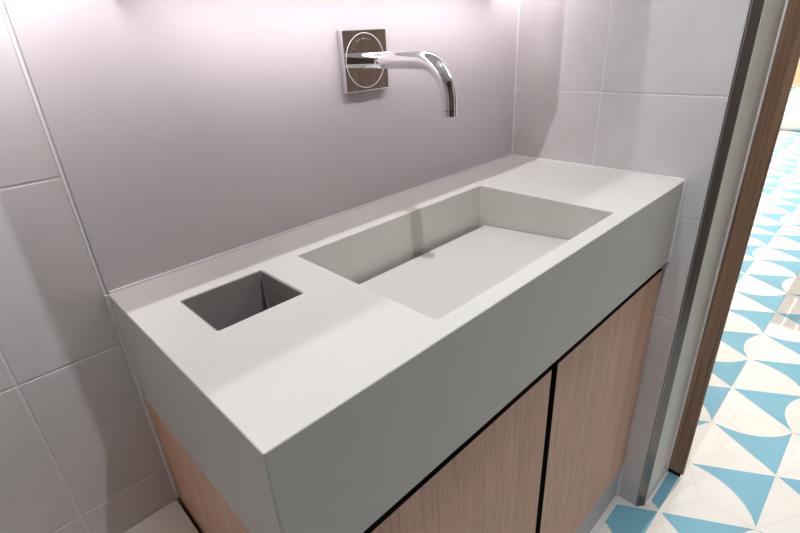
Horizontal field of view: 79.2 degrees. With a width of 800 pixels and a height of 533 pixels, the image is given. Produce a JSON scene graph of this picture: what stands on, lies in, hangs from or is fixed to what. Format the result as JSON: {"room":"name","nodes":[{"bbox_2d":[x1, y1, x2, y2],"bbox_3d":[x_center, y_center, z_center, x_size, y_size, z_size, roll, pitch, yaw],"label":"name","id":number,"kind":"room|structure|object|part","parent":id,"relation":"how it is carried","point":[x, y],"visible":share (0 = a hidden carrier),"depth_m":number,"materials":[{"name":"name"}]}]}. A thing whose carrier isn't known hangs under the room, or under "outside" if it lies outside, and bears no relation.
{"room":"public restroom","nodes":[
{"label":"public restroom","id":0,"kind":"room"},
{"bbox_2d":[0,6,181,532],"bbox_3d":[-0.924,0.029,0.196,1.298,2.200,0.200,-25,33,-38],"label":"tiled wall","id":1,"kind":"structure","parent":0,"point":[80,452],"depth_m":0.61,"materials":[{"name":"white tile"}]},
{"bbox_2d":[0,1,105,294],"bbox_3d":[-0.415,-0.549,0.344,0.002,1.300,0.002,-25,33,-38],"label":"trim","id":2,"kind":"structure","parent":1,"relation":"attached to","point":[1,7],"depth_m":0.54,"materials":[{"name":"white"}]},
{"bbox_2d":[104,294,179,497],"bbox_3d":[-0.369,0.205,0.705,0.005,0.375,0.004,-25,33,-38],"label":"trim","id":3,"kind":"structure","parent":1,"relation":"attached to","point":[106,296],"depth_m":0.69,"materials":[{"name":"white"}]},
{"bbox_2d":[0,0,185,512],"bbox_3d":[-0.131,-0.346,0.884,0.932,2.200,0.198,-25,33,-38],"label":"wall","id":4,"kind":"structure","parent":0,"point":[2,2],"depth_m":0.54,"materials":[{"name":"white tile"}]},
{"bbox_2d":[3,0,518,292],"bbox_3d":[-0.079,-0.579,0.690,0.918,1.020,0.002,-25,33,-38],"label":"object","id":5,"kind":"structure","parent":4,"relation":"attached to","point":[183,132],"depth_m":0.69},
{"bbox_2d":[337,28,457,116],"bbox_3d":[0.008,-0.301,0.744,0.093,0.122,0.201,-25,33,-38],"label":"tap","id":6,"kind":"object","parent":5,"relation":"attached to","point":[365,61],"visible":1,"depth_m":0.77,"materials":[{"name":"silver metal"}]},
{"bbox_3d":[-0.059,-0.340,0.800,0.093,0.093,0.012,-25,33,-38],"label":"wall plate","id":7,"kind":"part","parent":6,"relation":"part of","materials":[{"name":"silver metal"}]},
{"bbox_3d":[0.012,-0.288,0.746,0.025,0.081,0.191,-25,33,-38],"label":"spout","id":8,"kind":"part","parent":6,"relation":"part of","materials":[{"name":"silver metal"}]},
{"bbox_2d":[124,499,198,532],"bbox_3d":[-0.701,0.833,0.455,1.194,0.504,0.210,-25,33,-38],"label":"wall ledge","id":9,"kind":"object","parent":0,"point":[171,518],"visible":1,"depth_m":0.74,"materials":[{"name":"stone"}]},
{"bbox_2d":[109,154,512,293],"bbox_3d":[-0.050,-0.120,0.908,0.917,0.004,0.004,-25,33,-38],"label":"trim","id":10,"kind":"structure","parent":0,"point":[452,175],"depth_m":0.78,"materials":[{"name":"white"}]},
{"bbox_2d":[513,0,785,505],"bbox_3d":[0.429,-0.474,1.082,0.215,2.200,0.650,-25,33,-38],"label":"wall","id":11,"kind":"structure","parent":0,"point":[642,86],"depth_m":0.97,"materials":[{"name":"white tile"}]},
{"bbox_2d":[512,0,519,153],"bbox_3d":[0.242,-0.860,0.911,0.003,1.297,0.003,-25,33,-38],"label":"trim","id":12,"kind":"structure","parent":11,"relation":"attached to","point":[519,0],"depth_m":1.11,"materials":[{"name":"white"}]},
{"bbox_2d":[512,155,684,180],"bbox_3d":[0.413,-0.220,1.062,0.004,0.004,0.389,-25,33,-38],"label":"trim","id":13,"kind":"structure","parent":11,"relation":"attached to","point":[512,155],"depth_m":1.04,"materials":[{"name":"white"}]},
{"bbox_2d":[590,495,620,532],"bbox_3d":[0.278,0.774,1.041,0.890,0.004,0.014,-25,33,-38],"label":"trim","id":14,"kind":"structure","parent":11,"relation":"attached to","point":[616,499],"depth_m":1.26,"materials":[{"name":"white"}]},
{"bbox_2d":[616,465,623,495],"bbox_3d":[0.586,0.570,1.292,0.006,0.113,0.007,-25,33,-38],"label":"trim","id":15,"kind":"structure","parent":11,"relation":"attached to","point":[622,468],"depth_m":1.29,"materials":[{"name":"white"}]},
{"bbox_2d":[621,498,636,507],"bbox_3d":[0.609,0.632,1.298,0.007,0.002,0.048,-25,33,-38],"label":"trim","id":16,"kind":"structure","parent":11,"relation":"attached to","point":[622,499],"depth_m":1.29,"materials":[{"name":"white"}]},
{"bbox_2d":[645,472,668,505],"bbox_3d":[0.708,0.610,1.331,0.149,0.003,0.008,-25,33,-38],"label":"trim","id":17,"kind":"structure","parent":11,"relation":"attached to","point":[666,473],"depth_m":1.33,"materials":[{"name":"white"}]},
{"bbox_2d":[668,181,686,261],"bbox_3d":[0.554,-0.088,0.972,0.004,0.171,0.008,-25,33,-38],"label":"trim","id":18,"kind":"structure","parent":11,"relation":"attached to","point":[685,182],"depth_m":0.97,"materials":[{"name":"white"}]},
{"bbox_2d":[636,0,764,505],"bbox_3d":[0.581,-0.333,0.825,0.024,2.148,0.004,-5,26,-3],"label":"trim","id":19,"kind":"structure","parent":11,"relation":"attached to","point":[755,13],"depth_m":0.94,"materials":[{"name":"metal"}]},
{"bbox_2d":[666,0,788,471],"bbox_3d":[0.702,-0.398,0.909,0.006,2.177,0.005,-25,33,-38],"label":"trim","id":20,"kind":"structure","parent":11,"relation":"attached to","point":[787,1],"depth_m":1.04,"materials":[{"name":"white"}]},
{"bbox_2d":[668,0,799,476],"bbox_3d":[0.722,-0.394,0.903,0.010,2.180,0.040,-25,33,-38],"label":"door","id":21,"kind":"structure","parent":11,"relation":"in","point":[787,55],"depth_m":1.04,"materials":[{"name":"brown wood"}]},
{"bbox_2d":[598,85,799,532],"bbox_3d":[3.263,-0.870,4.118,12.700,0.001,6.400,-25,33,-38],"label":"floor","id":22,"kind":"structure","parent":0,"point":[741,474],"depth_m":1.58,"materials":[{"name":"multicoloured tile"}]},
{"bbox_2d":[146,269,662,532],"bbox_3d":[0.111,0.409,1.008,0.917,0.706,0.384,-25,33,-38],"label":"vanity cabinet","id":23,"kind":"object","parent":22,"relation":"on","point":[551,460],"visible":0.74,"depth_m":0.81,"materials":[{"name":"brown wood"}]},
{"bbox_3d":[-0.208,0.560,0.730,0.018,0.706,0.382,-25,33,-38],"label":"panel","id":24,"kind":"part","parent":23,"relation":"part of","materials":[{"name":"brown wood"}]},
{"bbox_2d":[108,156,683,532],"bbox_3d":[0.090,0.013,0.817,0.920,0.173,0.392,-25,33,-38],"label":"washbasin","id":25,"kind":"object","parent":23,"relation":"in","point":[314,375],"visible":1,"depth_m":0.58,"materials":[{"name":"grey"}]},
{"bbox_3d":[0.082,0.488,0.734,0.446,0.572,0.019,-25,33,-38],"label":"door","id":26,"kind":"part","parent":23,"relation":"part of","materials":[{"name":"brown wood"}]},
{"bbox_3d":[0.408,0.334,1.016,0.432,0.572,0.019,-25,33,-38],"label":"door","id":27,"kind":"part","parent":23,"relation":"part of","materials":[{"name":"brown wood"}]},
{"bbox_2d":[780,110,799,130],"bbox_3d":[4.032,-1.733,5.638,0.350,0.165,3.800,-25,33,-38],"label":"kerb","id":28,"kind":"object","parent":22,"relation":"on","point":[791,119],"depth_m":5.24,"materials":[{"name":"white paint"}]},
{"bbox_2d":[792,59,799,84],"bbox_3d":[7.720,-4.087,7.516,0.200,2.400,6.400,-25,33,-38],"label":"wall","id":29,"kind":"structure","parent":0,"point":[796,81],"depth_m":8.55,"materials":[{"name":"beige paint"}]}
]}

